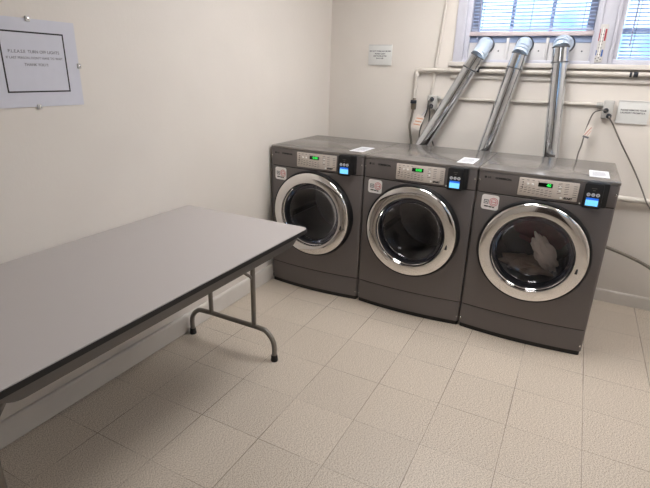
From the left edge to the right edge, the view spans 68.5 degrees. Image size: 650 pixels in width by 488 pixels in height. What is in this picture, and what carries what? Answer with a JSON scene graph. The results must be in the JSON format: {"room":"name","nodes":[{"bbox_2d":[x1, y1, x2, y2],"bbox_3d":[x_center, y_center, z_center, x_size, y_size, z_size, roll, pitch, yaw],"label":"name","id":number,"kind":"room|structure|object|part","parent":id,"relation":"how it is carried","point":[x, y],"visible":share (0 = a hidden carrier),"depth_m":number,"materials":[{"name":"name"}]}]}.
{"room":"laundry","nodes":[
{"label":"laundry","id":0,"kind":"room"},
{"bbox_2d":[0,0,331,420],"bbox_3d":[-1.165,-0.456,1.875,0.150,2.450,5.200,11,22,25],"label":"wall","id":1,"kind":"structure","parent":0,"point":[186,102],"depth_m":2.35,"materials":[{"name":"paint"}]},
{"bbox_2d":[0,15,83,108],"bbox_3d":[-1.069,-0.675,1.791,0.013,0.324,0.345,11,22,25],"label":"notice","id":2,"kind":"object","parent":1,"relation":"attached to","point":[39,65],"visible":1,"depth_m":1.79,"materials":[{"name":"paper"}]},
{"bbox_2d":[0,263,273,449],"bbox_3d":[-1.123,0.659,2.235,0.019,0.112,4.900,11,22,25],"label":"baseboard","id":3,"kind":"structure","parent":1,"relation":"attached to","point":[36,413],"depth_m":2.34,"materials":[{"name":"paint"}]},
{"bbox_2d":[0,278,649,487],"bbox_3d":[0.350,1.049,1.557,3.650,0.080,5.200,11,22,25],"label":"floor","id":4,"kind":"structure","parent":0,"point":[357,393],"depth_m":2.21,"materials":[{"name":"tile"}]},
{"bbox_2d":[0,205,306,487],"bbox_3d":[-0.781,0.426,1.965,0.764,0.751,1.527,11,22,25],"label":"folding table","id":5,"kind":"object","parent":4,"relation":"on","point":[63,307],"visible":1,"depth_m":1.69,"materials":[{"name":"grey laminate"}]},
{"bbox_3d":[-0.972,0.553,1.379,0.025,0.559,0.026,11,22,25],"label":"post","id":6,"kind":"part","parent":5,"relation":"part of","materials":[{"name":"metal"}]},
{"bbox_3d":[-0.630,0.127,2.589,0.025,0.559,0.026,11,22,25],"label":"post","id":7,"kind":"part","parent":5,"relation":"part of","materials":[{"name":"metal"}]},
{"bbox_3d":[-0.519,0.472,2.647,0.594,0.157,0.027,11,22,25],"label":"leg","id":8,"kind":"part","parent":5,"relation":"part of","materials":[{"name":"metal"}]},
{"bbox_3d":[-0.373,0.179,2.465,0.025,0.559,0.026,11,22,25],"label":"post","id":9,"kind":"part","parent":5,"relation":"part of","materials":[{"name":"metal"}]},
{"bbox_2d":[271,135,398,298],"bbox_3d":[0.061,-0.230,3.497,0.686,0.993,0.731,11,22,25],"label":"dryer","id":10,"kind":"object","parent":4,"relation":"on","point":[318,180],"visible":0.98,"depth_m":3.24,"materials":[{"name":"grey metal"}]},
{"bbox_3d":[-0.087,-0.202,3.202,0.582,0.582,0.046,11,22,25],"label":"door","id":11,"kind":"part","parent":10,"relation":"part of","materials":[{"name":"silver metal"}]},
{"bbox_3d":[-0.075,0.228,3.408,0.684,0.129,0.100,11,22,25],"label":"kick panel","id":12,"kind":"part","parent":10,"relation":"part of","materials":[{"name":"grey metal"}]},
{"bbox_3d":[-0.055,-0.534,3.081,0.289,0.096,0.006,11,22,25],"label":"control panel","id":13,"kind":"part","parent":10,"relation":"part of","materials":[{"name":"silver metal"}]},
{"bbox_3d":[-0.063,-0.164,3.267,0.684,0.693,0.100,11,22,25],"label":"panel","id":14,"kind":"part","parent":10,"relation":"part of","materials":[{"name":"grey metal"}]},
{"bbox_3d":[0.086,-0.695,3.353,0.686,0.016,0.681,11,22,25],"label":"panel","id":15,"kind":"part","parent":10,"relation":"part of","materials":[{"name":"grey metal"}]},
{"bbox_2d":[415,36,494,145],"bbox_3d":[0.712,-0.729,3.549,0.844,1.520,0.165,8,21,18],"label":"duct","id":16,"kind":"object","parent":10,"relation":"attached to","point":[485,45],"visible":0.71,"depth_m":3.29,"materials":[{"name":"metal"}]},
{"bbox_2d":[358,143,497,323],"bbox_3d":[0.670,-0.106,3.203,0.686,0.993,0.731,11,22,25],"label":"dryer","id":17,"kind":"object","parent":4,"relation":"on","point":[419,200],"visible":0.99,"depth_m":2.96,"materials":[{"name":"black metal"}]},
{"bbox_3d":[0.534,0.352,3.115,0.684,0.129,0.100,11,22,25],"label":"kick panel","id":18,"kind":"part","parent":17,"relation":"part of","materials":[{"name":"grey metal"}]},
{"bbox_3d":[0.522,-0.078,2.909,0.582,0.582,0.046,11,22,25],"label":"door","id":19,"kind":"part","parent":17,"relation":"part of","materials":[{"name":"black plastic"}]},
{"bbox_3d":[0.546,-0.040,2.973,0.684,0.693,0.100,11,22,25],"label":"panel","id":20,"kind":"part","parent":17,"relation":"part of","materials":[{"name":"grey metal"}]},
{"bbox_3d":[0.554,-0.410,2.788,0.289,0.096,0.006,11,22,25],"label":"control panel","id":21,"kind":"part","parent":17,"relation":"part of","materials":[{"name":"silver metal"}]},
{"bbox_3d":[0.695,-0.572,3.059,0.686,0.016,0.681,11,22,25],"label":"panel","id":22,"kind":"part","parent":17,"relation":"part of","materials":[{"name":"grey metal"}]},
{"bbox_2d":[477,36,533,151],"bbox_3d":[1.123,-0.647,3.365,0.448,1.529,0.171,5,20,10],"label":"duct","id":23,"kind":"object","parent":17,"relation":"attached to","point":[524,45],"visible":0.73,"depth_m":3.15,"materials":[{"name":"metal"}]},
{"bbox_2d":[459,152,621,354],"bbox_3d":[1.279,0.018,2.910,0.686,0.993,0.731,11,22,25],"label":"dryer","id":24,"kind":"object","parent":4,"relation":"on","point":[579,196],"visible":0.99,"depth_m":2.65,"materials":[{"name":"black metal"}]},
{"bbox_3d":[1.144,0.476,2.821,0.684,0.129,0.100,11,22,25],"label":"kick panel","id":25,"kind":"part","parent":24,"relation":"part of","materials":[{"name":"grey metal"}]},
{"bbox_2d":[498,252,552,275],"bbox_3d":[1.211,0.119,2.888,0.328,0.105,0.207,5,20,10],"label":"crumpled cloth","id":26,"kind":"object","parent":24,"relation":"in","point":[525,264],"visible":0.8,"depth_m":2.83,"materials":[{"name":"grey fabric"}]},
{"bbox_3d":[1.132,0.046,2.615,0.582,0.582,0.046,11,22,25],"label":"door","id":27,"kind":"part","parent":24,"relation":"part of","materials":[{"name":"black plastic"}]},
{"bbox_3d":[1.155,0.084,2.680,0.684,0.693,0.100,11,22,25],"label":"panel","id":28,"kind":"part","parent":24,"relation":"part of","materials":[{"name":"grey metal"}]},
{"bbox_2d":[513,217,569,249],"bbox_3d":[1.324,-0.087,2.902,0.342,0.234,0.131,15,24,32],"label":"garment","id":29,"kind":"object","parent":24,"relation":"in","point":[555,235],"visible":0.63,"depth_m":2.86,"materials":[{"name":"fabric"}]},
{"bbox_2d":[530,231,558,271],"bbox_3d":[1.265,0.045,2.744,0.168,0.243,0.076,4,20,8],"label":"cloth","id":30,"kind":"object","parent":24,"relation":"in","point":[545,253],"visible":1,"depth_m":2.72,"materials":[{"name":"white fabric"}]},
{"bbox_3d":[1.163,-0.286,2.495,0.289,0.096,0.006,11,22,25],"label":"control panel","id":31,"kind":"part","parent":24,"relation":"part of","materials":[{"name":"silver metal"}]},
{"bbox_3d":[1.305,-0.448,2.766,0.686,0.016,0.681,11,22,25],"label":"panel","id":32,"kind":"part","parent":24,"relation":"part of","materials":[{"name":"grey metal"}]},
{"bbox_2d":[543,35,575,157],"bbox_3d":[1.498,-0.571,3.178,0.216,1.537,0.238,11,22,25],"label":"duct","id":33,"kind":"object","parent":24,"relation":"attached to","point":[563,44],"visible":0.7,"depth_m":3.02,"materials":[{"name":"metal"}]},
{"bbox_2d":[576,109,607,159],"bbox_3d":[1.654,-0.307,3.156,0.175,1.133,0.100,-11,23,-31],"label":"power cord","id":34,"kind":"object","parent":24,"relation":"attached to","point":[605,110],"visible":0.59,"depth_m":3.05,"materials":[{"name":"black rubber"}]},
{"bbox_2d":[583,125,593,138],"bbox_3d":[1.680,-0.717,3.048,0.054,0.088,0.001,11,22,25],"label":"tag","id":35,"kind":"object","parent":34,"relation":"attached to","point":[589,128],"visible":1,"depth_m":3.05,"materials":[{"name":"grey paper"}]},
{"bbox_2d":[606,245,649,269],"bbox_3d":[2.251,0.279,3.027,1.214,0.484,0.097,9,21,20],"label":"hose","id":36,"kind":"object","parent":24,"relation":"attached to","point":[644,264],"visible":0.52,"depth_m":3.10,"materials":[{"name":"grey plastic"}]},
{"bbox_2d":[328,0,649,297],"bbox_3d":[1.553,-0.869,3.245,3.350,2.450,0.150,11,22,25],"label":"wall","id":37,"kind":"structure","parent":0,"point":[367,102],"depth_m":3.38,"materials":[{"name":"paint"}]},
{"bbox_2d":[368,45,392,65],"bbox_3d":[0.414,-1.420,3.588,0.187,0.145,0.009,11,22,25],"label":"wall sign","id":38,"kind":"object","parent":37,"relation":"attached to","point":[378,54],"visible":1,"depth_m":3.58,"materials":[{"name":"grey paper"}]},
{"bbox_2d":[427,95,437,109],"bbox_3d":[0.784,-1.033,3.489,0.070,0.100,0.056,11,22,25],"label":"outlet box","id":39,"kind":"object","parent":37,"relation":"attached to","point":[434,102],"visible":0.91,"depth_m":3.47,"materials":[{"name":"white plastic"}]},
{"bbox_2d":[418,98,432,137],"bbox_3d":[0.631,-0.491,3.672,0.261,1.221,0.111,1,20,-3],"label":"power cord","id":40,"kind":"object","parent":39,"relation":"attached to","point":[430,99],"visible":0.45,"depth_m":3.53,"materials":[{"name":"black rubber"}]},
{"bbox_2d":[411,112,424,129],"bbox_3d":[0.691,-0.912,3.505,0.105,0.152,0.032,4,20,7],"label":"tag","id":41,"kind":"object","parent":40,"relation":"hanging from","point":[419,119],"visible":1,"depth_m":3.51,"materials":[{"name":"paper"}]},
{"bbox_2d":[428,105,433,145],"bbox_3d":[0.798,-0.439,3.580,0.190,1.152,0.189,11,22,25],"label":"power cord","id":42,"kind":"object","parent":39,"relation":"attached to","point":[430,106],"visible":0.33,"depth_m":3.47,"materials":[{"name":"black rubber"}]},
{"bbox_2d":[430,0,447,94],"bbox_3d":[0.826,-1.609,3.287,0.092,1.129,0.021,11,22,25],"label":"vertical conduit","id":43,"kind":"object","parent":37,"relation":"attached to","point":[446,1],"visible":0.84,"depth_m":3.36,"materials":[{"name":"white metal"}]},
{"bbox_2d":[438,96,603,106],"bbox_3d":[1.292,-0.970,3.249,1.056,0.040,0.030,11,22,25],"label":"conduit","id":44,"kind":"object","parent":37,"relation":"attached to","point":[598,104],"visible":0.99,"depth_m":3.20,"materials":[{"name":"white metal"}]},
{"bbox_2d":[410,67,649,109],"bbox_3d":[1.813,-0.909,2.956,2.638,0.300,0.053,11,22,25],"label":"pipe","id":45,"kind":"object","parent":37,"relation":"attached to","point":[413,102],"visible":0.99,"depth_m":3.14,"materials":[{"name":"beige metal"}]},
{"bbox_2d":[408,110,413,143],"bbox_3d":[0.530,-0.497,3.729,0.281,1.088,0.070,-4,21,-15],"label":"supply hose","id":46,"kind":"object","parent":45,"relation":"hanging from","point":[412,112],"visible":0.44,"depth_m":3.61,"materials":[{"name":"grey rubber"}]},
{"bbox_2d":[462,0,602,63],"bbox_3d":[1.356,-1.529,3.107,0.820,0.667,0.124,11,22,25],"label":"window","id":47,"kind":"structure","parent":37,"relation":"in","point":[505,41],"depth_m":3.13,"materials":[{"name":"paint"}]},
{"bbox_3d":[1.339,-1.298,3.169,0.760,0.155,0.019,11,22,25],"label":"vent panel","id":48,"kind":"part","parent":47,"relation":"part of","materials":[{"name":"paint"}]},
{"bbox_3d":[1.340,-1.380,3.137,0.756,0.027,0.074,11,22,25],"label":"meeting rail","id":49,"kind":"part","parent":47,"relation":"part of","materials":[{"name":"paint"}]},
{"bbox_2d":[472,0,597,39],"bbox_3d":[1.342,-1.577,3.058,0.742,0.495,0.054,11,22,25],"label":"blind","id":50,"kind":"object","parent":47,"relation":"attached to","point":[583,27],"visible":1,"depth_m":3.10,"materials":[{"name":"white plastic"}]},
{"bbox_3d":[1.341,-1.406,3.129,0.740,0.014,0.026,11,22,25],"label":"rail","id":51,"kind":"part","parent":50,"relation":"part of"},
{"bbox_2d":[452,0,624,63],"bbox_3d":[1.746,-1.462,2.834,1.892,0.745,0.029,11,22,25],"label":"trim","id":52,"kind":"structure","parent":37,"relation":"attached to","point":[611,10],"depth_m":2.93,"materials":[{"name":"paint"}]},
{"bbox_2d":[448,62,649,69],"bbox_3d":[1.741,-1.097,2.958,1.955,0.029,0.038,11,22,25],"label":"trim","id":53,"kind":"structure","parent":37,"relation":"attached to","point":[483,64],"depth_m":3.01,"materials":[{"name":"paint"}]},
{"bbox_2d":[450,73,649,83],"bbox_3d":[1.742,-1.032,2.989,1.915,0.045,0.018,11,22,25],"label":"pipe","id":54,"kind":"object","parent":37,"relation":"attached to","point":[589,79],"depth_m":3.04,"materials":[{"name":"metal"}]},
{"bbox_2d":[594,24,608,61],"bbox_3d":[1.692,-1.231,2.931,0.052,0.216,0.010,11,22,25],"label":"thermometer","id":55,"kind":"object","parent":37,"relation":"attached to","point":[603,33],"visible":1,"depth_m":2.93,"materials":[{"name":"white plastic"}]},
{"bbox_2d":[601,100,614,118],"bbox_3d":[1.779,-0.845,3.005,0.060,0.110,0.056,11,22,25],"label":"outlet box","id":56,"kind":"object","parent":37,"relation":"attached to","point":[608,104],"visible":0.84,"depth_m":2.98,"materials":[{"name":"white plastic"}]},
{"bbox_2d":[593,288,649,310],"bbox_3d":[1.483,0.264,3.578,3.350,0.088,0.010,11,22,25],"label":"baseboard","id":57,"kind":"structure","parent":37,"relation":"attached to","point":[604,295],"depth_m":3.30,"materials":[{"name":"paint"}]},
{"bbox_2d":[607,114,649,208],"bbox_3d":[2.165,-0.149,3.023,0.920,1.248,0.075,10,22,22],"label":"power cord","id":58,"kind":"object","parent":37,"relation":"attached to","point":[608,115],"visible":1,"depth_m":3.03,"materials":[{"name":"black rubber"}]},
{"bbox_2d":[611,0,649,64],"bbox_3d":[2.164,-1.364,2.717,0.855,0.667,0.124,11,22,25],"label":"window","id":59,"kind":"structure","parent":37,"relation":"in","point":[621,29],"depth_m":2.89,"materials":[{"name":"paint"}]},
{"bbox_2d":[617,0,649,59],"bbox_3d":[2.149,-1.359,2.688,0.757,0.607,0.054,11,22,25],"label":"blind","id":60,"kind":"object","parent":59,"relation":"attached to","point":[638,4],"visible":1,"depth_m":2.88,"materials":[{"name":"white plastic"}]},
{"bbox_3d":[2.146,-1.084,2.797,0.755,0.014,0.026,11,22,25],"label":"rail","id":61,"kind":"part","parent":60,"relation":"part of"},
{"bbox_3d":[2.170,-1.244,2.785,0.780,0.030,0.045,11,22,25],"label":"meeting rail","id":62,"kind":"part","parent":59,"relation":"part of","materials":[{"name":"paint"}]},
{"bbox_2d":[615,100,649,124],"bbox_3d":[1.914,-0.817,2.969,0.172,0.138,0.009,11,22,25],"label":"wall sign","id":63,"kind":"object","parent":37,"relation":"attached to","point":[628,112],"visible":1,"depth_m":2.97,"materials":[{"name":"grey paper"}]},
{"bbox_2d":[617,195,649,204],"bbox_3d":[2.329,-0.217,2.924,1.445,0.041,0.061,11,22,25],"label":"pipe","id":64,"kind":"object","parent":37,"relation":"attached to","point":[620,198],"visible":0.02,"depth_m":3.07,"materials":[{"name":"white plastic"}]}
]}

